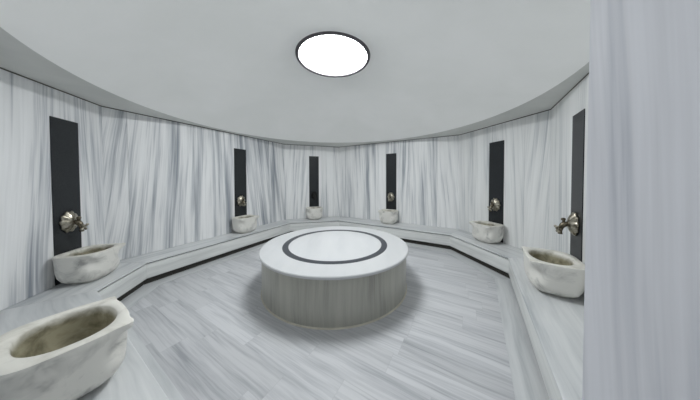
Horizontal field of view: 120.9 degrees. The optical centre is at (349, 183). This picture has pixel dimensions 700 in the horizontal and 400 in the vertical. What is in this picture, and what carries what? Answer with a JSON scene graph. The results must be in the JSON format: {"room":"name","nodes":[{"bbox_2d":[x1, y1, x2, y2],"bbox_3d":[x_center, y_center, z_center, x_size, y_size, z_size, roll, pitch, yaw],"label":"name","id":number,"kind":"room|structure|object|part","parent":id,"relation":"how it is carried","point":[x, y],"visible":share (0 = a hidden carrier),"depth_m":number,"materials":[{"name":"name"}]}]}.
{"room":"spa","nodes":[
{"label":"spa","id":0,"kind":"room"},
{"bbox_2d":[0,69,104,310],"bbox_3d":[-3.328,0.205,2.244,0.100,2.520,1.122,0,1,-16],"label":"wall","id":1,"kind":"structure","parent":0,"point":[26,105],"depth_m":2.02,"materials":[{"name":"stone"}]},
{"bbox_2d":[0,67,101,106],"bbox_3d":[-3.281,-1.049,2.233,0.004,0.012,1.035,0,1,-16],"label":"trim","id":2,"kind":"structure","parent":1,"relation":"attached to","point":[0,67],"depth_m":2.12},
{"bbox_2d":[49,116,81,285],"bbox_3d":[-3.289,0.198,2.307,0.009,1.862,0.290,0,1,-15],"label":"panel","id":3,"kind":"object","parent":1,"relation":"attached to","point":[64,142],"visible":0.76,"depth_m":2.28,"materials":[{"name":"black stone"}]},
{"bbox_2d":[59,211,88,232],"bbox_3d":[-3.206,0.448,2.335,0.163,0.250,0.201,0,1,-16],"label":"tap","id":4,"kind":"object","parent":3,"relation":"attached to","point":[70,220],"visible":1,"depth_m":2.30,"materials":[{"name":"silver metal"}]},
{"bbox_3d":[-3.254,0.448,2.322,0.064,0.250,0.201,0,1,-16],"label":"plate","id":5,"kind":"part","parent":4,"relation":"part of","materials":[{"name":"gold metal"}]},
{"bbox_3d":[-3.197,0.497,2.339,0.095,0.146,0.058,0,1,-16],"label":"spout","id":6,"kind":"part","parent":4,"relation":"part of","materials":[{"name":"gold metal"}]},
{"bbox_3d":[-3.157,0.518,2.350,0.062,0.078,0.077,0,1,-16],"label":"cross handle","id":7,"kind":"part","parent":4,"relation":"part of","materials":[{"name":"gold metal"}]},
{"bbox_2d":[101,107,284,259],"bbox_3d":[-2.704,0.162,4.277,0.101,2.520,3.439,0,1,27],"label":"wall","id":8,"kind":"structure","parent":0,"point":[168,184],"depth_m":3.46,"materials":[{"name":"stone"}]},
{"bbox_2d":[102,106,281,143],"bbox_3d":[-2.661,-1.091,4.228,0.004,0.012,3.352,0,1,27],"label":"trim","id":9,"kind":"structure","parent":8,"relation":"attached to","point":[102,106],"depth_m":3.47,"materials":[{"name":"grey"}]},
{"bbox_2d":[234,148,246,216],"bbox_3d":[-2.506,0.151,4.548,0.008,1.862,0.290,0,1,27],"label":"panel","id":10,"kind":"object","parent":8,"relation":"attached to","point":[239,154],"visible":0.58,"depth_m":4.53,"materials":[{"name":"black stone"}]},
{"bbox_2d":[237,195,246,205],"bbox_3d":[-2.429,0.402,4.514,0.163,0.250,0.201,0,1,27],"label":"tap","id":11,"kind":"object","parent":10,"relation":"attached to","point":[241,200],"visible":1,"depth_m":4.50,"materials":[{"name":"silver metal"}]},
{"bbox_2d":[0,0,590,142],"bbox_3d":[-0.250,-1.490,2.904,5.236,0.825,5.236,0,1,0],"label":"ceiling","id":12,"kind":"structure","parent":0,"point":[434,66],"depth_m":2.23,"materials":[{"name":"paint"}]},
{"bbox_2d":[0,27,588,146],"bbox_3d":[-0.249,-1.123,2.911,9.800,0.090,9.800,0,1,0],"label":"trim","id":13,"kind":"structure","parent":12,"relation":"attached to","point":[15,56],"depth_m":2.34,"materials":[{"name":"paint"}]},
{"bbox_2d":[295,31,369,77],"bbox_3d":[-0.232,-1.767,2.770,1.024,0.076,1.024,0,1,0],"label":"ceiling light","id":14,"kind":"object","parent":12,"relation":"attached to","point":[334,56],"visible":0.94,"depth_m":2.67,"materials":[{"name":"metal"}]},
{"bbox_2d":[284,144,339,219],"bbox_3d":[-1.130,0.122,6.068,1.746,2.520,0.100,-1,1,-19],"label":"wall","id":15,"kind":"structure","parent":0,"point":[296,157],"depth_m":5.95,"materials":[{"name":"stone"}]},
{"bbox_2d":[309,156,318,206],"bbox_3d":[-1.090,0.118,6.024,0.290,1.862,0.008,-1,1,-19],"label":"panel","id":16,"kind":"object","parent":15,"relation":"attached to","point":[313,160],"visible":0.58,"depth_m":6.01,"materials":[{"name":"black stone"}]},
{"bbox_2d":[311,191,316,199],"bbox_3d":[-1.061,0.369,5.948,0.201,0.250,0.163,-1,1,-19],"label":"tap","id":17,"kind":"object","parent":16,"relation":"attached to","point":[314,193],"visible":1,"depth_m":5.98,"materials":[{"name":"metal"}]},
{"bbox_2d":[128,246,514,399],"bbox_3d":[0.004,1.483,2.880,8.400,0.080,8.700,0,1,0],"label":"floor","id":18,"kind":"structure","parent":0,"point":[210,330],"depth_m":1.82,"materials":[{"name":"stone"}]},
{"bbox_2d":[120,285,157,308],"bbox_3d":[-2.751,1.457,2.475,0.260,0.004,0.818,0,1,-16],"label":"trim","id":19,"kind":"structure","parent":18,"relation":"on","point":[133,298],"depth_m":2.57,"materials":[{"name":"stone"}]},
{"bbox_2d":[127,327,184,399],"bbox_3d":[-1.700,1.472,1.548,2.340,0.004,0.260,1,1,31],"label":"trim","id":20,"kind":"structure","parent":18,"relation":"on","point":[165,383],"depth_m":1.57,"materials":[{"name":"stone"}]},
{"bbox_2d":[145,242,266,285],"bbox_3d":[-2.213,1.423,4.084,0.260,0.004,2.928,0,1,27],"label":"trim","id":21,"kind":"structure","parent":18,"relation":"on","point":[215,262],"depth_m":3.38,"materials":[{"name":"stone"}]},
{"bbox_2d":[0,216,583,399],"bbox_3d":[-0.202,1.270,3.127,5.603,0.329,5.361,1,1,31],"label":"bench","id":22,"kind":"object","parent":18,"relation":"on","point":[554,324],"visible":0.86,"depth_m":2.03,"materials":[{"name":"stone"}]},
{"bbox_2d":[0,296,133,399],"bbox_3d":[-1.590,0.980,1.114,0.528,0.338,0.449,1,1,31],"label":"basin","id":23,"kind":"object","parent":22,"relation":"on","point":[69,354],"visible":1,"depth_m":1.05,"materials":[{"name":"white stone"}]},
{"bbox_3d":[-3.022,1.140,2.348,0.525,0.022,1.035,0,1,-16],"label":"seat","id":24,"kind":"part","parent":22,"relation":"part of","materials":[{"name":"stone"}]},
{"bbox_3d":[-1.925,1.157,1.342,2.515,0.022,0.515,1,1,31],"label":"seat","id":25,"kind":"part","parent":22,"relation":"part of","materials":[{"name":"stone"}]},
{"bbox_2d":[52,243,125,283],"bbox_3d":[-3.080,0.959,2.360,0.397,0.338,0.480,0,1,-16],"label":"basin","id":26,"kind":"object","parent":22,"relation":"on","point":[86,264],"visible":1,"depth_m":2.23,"materials":[{"name":"white stone"}]},
{"bbox_3d":[-3.080,0.923,2.359,0.397,0.265,0.480,0,1,-16],"label":"bowl","id":27,"kind":"part","parent":26,"relation":"part of","materials":[{"name":"stone"}]},
{"bbox_3d":[-2.457,1.102,4.173,0.459,0.022,3.350,0,1,27],"label":"seat","id":28,"kind":"part","parent":22,"relation":"part of","materials":[{"name":"stone"}]},
{"bbox_2d":[232,215,258,233],"bbox_3d":[-2.337,0.915,4.428,0.397,0.338,0.480,0,1,27],"label":"basin","id":29,"kind":"object","parent":22,"relation":"on","point":[242,224],"visible":1,"depth_m":4.27,"materials":[{"name":"white stone"}]},
{"bbox_3d":[-2.337,0.879,4.428,0.397,0.265,0.480,0,1,27],"label":"bowl","id":30,"kind":"part","parent":29,"relation":"part of","materials":[{"name":"stone"}]},
{"bbox_3d":[-1.060,1.065,5.811,1.646,0.022,0.657,0,1,-12],"label":"seat","id":31,"kind":"part","parent":22,"relation":"part of","materials":[{"name":"stone"}]},
{"bbox_2d":[306,206,322,219],"bbox_3d":[-1.048,0.884,5.832,0.480,0.338,0.397,-1,1,-19],"label":"basin","id":32,"kind":"object","parent":22,"relation":"on","point":[312,213],"visible":1,"depth_m":5.67,"materials":[{"name":"white stone"}]},
{"bbox_3d":[-1.048,0.847,5.831,0.480,0.265,0.397,-1,1,-19],"label":"bowl","id":33,"kind":"part","parent":32,"relation":"part of","materials":[{"name":"stone"}]},
{"bbox_2d":[378,209,397,223],"bbox_3d":[1.021,0.889,5.264,0.480,0.338,0.397,1,1,31],"label":"basin","id":34,"kind":"object","parent":22,"relation":"on","point":[387,216],"visible":1,"depth_m":5.10,"materials":[{"name":"white stone"}]},
{"bbox_3d":[1.021,0.853,5.263,0.480,0.265,0.397,1,1,31],"label":"bowl","id":35,"kind":"part","parent":34,"relation":"part of","materials":[{"name":"stone"}]},
{"bbox_3d":[0.960,1.071,5.222,3.322,0.022,0.621,1,1,32],"label":"seat","id":36,"kind":"part","parent":22,"relation":"part of","materials":[{"name":"stone"}]},
{"bbox_2d":[469,221,503,243],"bbox_3d":[2.547,0.916,3.700,0.397,0.338,0.480,0,1,-14],"label":"basin","id":37,"kind":"object","parent":22,"relation":"on","point":[488,232],"visible":1,"depth_m":3.54,"materials":[{"name":"white stone"}]},
{"bbox_3d":[2.546,0.879,3.699,0.397,0.265,0.480,0,1,-14],"label":"bowl","id":38,"kind":"part","parent":37,"relation":"part of","materials":[{"name":"stone"}]},
{"bbox_3d":[2.484,1.096,3.731,0.598,0.022,1.710,0,1,-12],"label":"seat","id":39,"kind":"part","parent":22,"relation":"part of","materials":[{"name":"stone"}]},
{"bbox_3d":[1.920,1.136,1.818,0.505,0.022,3.019,1,1,33],"label":"seat","id":40,"kind":"part","parent":22,"relation":"part of","materials":[{"name":"stone"}]},
{"bbox_2d":[521,246,584,297],"bbox_3d":[2.138,0.949,2.112,0.429,0.338,0.576,1,1,33],"label":"basin","id":41,"kind":"object","parent":22,"relation":"on","point":[552,272],"visible":0.99,"depth_m":1.94,"materials":[{"name":"white stone"}]},
{"bbox_3d":[2.138,0.912,2.111,0.429,0.265,0.576,1,1,33],"label":"bowl","id":42,"kind":"part","parent":41,"relation":"part of","materials":[{"name":"stone"}]},
{"bbox_2d":[259,226,408,329],"bbox_3d":[-0.216,1.169,3.009,2.115,0.542,2.115,0,1,0],"label":"platform","id":43,"kind":"object","parent":18,"relation":"on","point":[331,277],"visible":1,"depth_m":2.18,"materials":[{"name":"stone"}]},
{"bbox_2d":[405,242,450,251],"bbox_3d":[0.875,1.398,4.882,2.900,0.004,0.260,1,1,32],"label":"trim","id":44,"kind":"structure","parent":18,"relation":"on","point":[407,243],"depth_m":4.33,"materials":[{"name":"stone"}]},
{"bbox_2d":[446,250,509,279],"bbox_3d":[2.186,1.421,3.555,0.260,0.004,1.335,0,1,-12],"label":"trim","id":45,"kind":"structure","parent":18,"relation":"on","point":[493,274],"depth_m":3.43,"materials":[{"name":"stone"}]},
{"bbox_2d":[495,279,549,399],"bbox_3d":[1.603,1.457,1.852,0.260,0.004,2.725,1,1,33],"label":"trim","id":46,"kind":"structure","parent":18,"relation":"on","point":[527,379],"depth_m":1.73,"materials":[{"name":"stone"}]},
{"bbox_2d":[340,135,459,228],"bbox_3d":[1.131,0.127,5.489,3.411,2.520,0.101,1,1,31],"label":"wall","id":47,"kind":"structure","parent":0,"point":[427,170],"depth_m":5.19,"materials":[{"name":"stone"}]},
{"bbox_2d":[386,153,395,209],"bbox_3d":[1.126,0.123,5.429,0.290,1.862,0.008,1,1,31],"label":"panel","id":48,"kind":"object","parent":47,"relation":"attached to","point":[390,158],"visible":0.76,"depth_m":5.42,"materials":[{"name":"black stone"}]},
{"bbox_2d":[387,192,393,201],"bbox_3d":[1.083,0.375,5.360,0.201,0.250,0.163,1,1,31],"label":"tap","id":49,"kind":"object","parent":48,"relation":"attached to","point":[390,196],"visible":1,"depth_m":5.37,"materials":[{"name":"silver metal"}]},
{"bbox_2d":[343,135,455,146],"bbox_3d":[1.101,-1.126,5.419,3.324,0.012,0.004,1,1,31],"label":"trim","id":50,"kind":"structure","parent":47,"relation":"attached to","point":[451,135],"depth_m":5.22,"materials":[{"name":"grey"}]},
{"bbox_2d":[459,110,550,248],"bbox_3d":[2.792,0.156,3.779,0.100,2.520,1.799,0,1,-14],"label":"wall","id":51,"kind":"structure","parent":0,"point":[526,139],"depth_m":3.39,"materials":[{"name":"stone"}]},
{"bbox_2d":[489,140,503,242],"bbox_3d":[2.748,0.152,3.735,0.008,1.862,0.290,0,1,-14],"label":"panel","id":52,"kind":"object","parent":51,"relation":"attached to","point":[496,149],"visible":0.76,"depth_m":3.71,"materials":[{"name":"black stone"}]},
{"bbox_2d":[487,198,500,210],"bbox_3d":[2.665,0.403,3.719,0.163,0.250,0.201,0,1,-14],"label":"tap","id":53,"kind":"object","parent":52,"relation":"attached to","point":[495,204],"visible":1,"depth_m":3.70,"materials":[{"name":"silver metal"}]},
{"bbox_2d":[460,109,550,134],"bbox_3d":[2.738,-1.097,3.741,0.004,0.012,1.712,0,1,-14],"label":"trim","id":54,"kind":"structure","parent":51,"relation":"attached to","point":[549,109],"depth_m":3.45,"materials":[{"name":"grey"}]},
{"bbox_2d":[549,74,588,296],"bbox_3d":[2.223,0.199,1.717,0.100,2.520,2.917,1,1,33],"label":"wall","id":55,"kind":"structure","parent":0,"point":[576,100],"depth_m":2.44,"materials":[{"name":"stone"}]},
{"bbox_2d":[551,73,588,108],"bbox_3d":[2.165,-1.054,1.703,0.004,0.012,2.871,1,1,33],"label":"trim","id":56,"kind":"structure","parent":55,"relation":"attached to","point":[588,73],"depth_m":2.21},
{"bbox_2d":[570,109,584,261],"bbox_3d":[2.415,0.186,2.113,0.009,1.862,0.290,1,1,33],"label":"panel","id":57,"kind":"object","parent":55,"relation":"attached to","point":[578,125],"visible":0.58,"depth_m":2.08,"materials":[{"name":"black stone"}]},
{"bbox_2d":[554,212,579,235],"bbox_3d":[2.344,0.435,2.164,0.163,0.250,0.201,1,1,33],"label":"tap","id":58,"kind":"object","parent":57,"relation":"attached to","point":[572,223],"visible":1,"depth_m":2.12,"materials":[{"name":"silver metal"}]},
{"bbox_3d":[2.337,0.484,2.170,0.095,0.146,0.058,1,1,33],"label":"spout","id":59,"kind":"part","parent":58,"relation":"part of","materials":[{"name":"silver metal"}]},
{"bbox_3d":[2.385,0.435,2.138,0.064,0.250,0.201,1,1,33],"label":"plate","id":60,"kind":"part","parent":58,"relation":"part of","materials":[{"name":"silver metal"}]},
{"bbox_2d":[582,0,699,399],"bbox_3d":[1.133,0.227,0.492,0.780,2.520,0.270,0,1,0],"label":"wall","id":61,"kind":"structure","parent":0,"point":[641,339],"depth_m":0.50,"materials":[{"name":"stone"}]}
]}

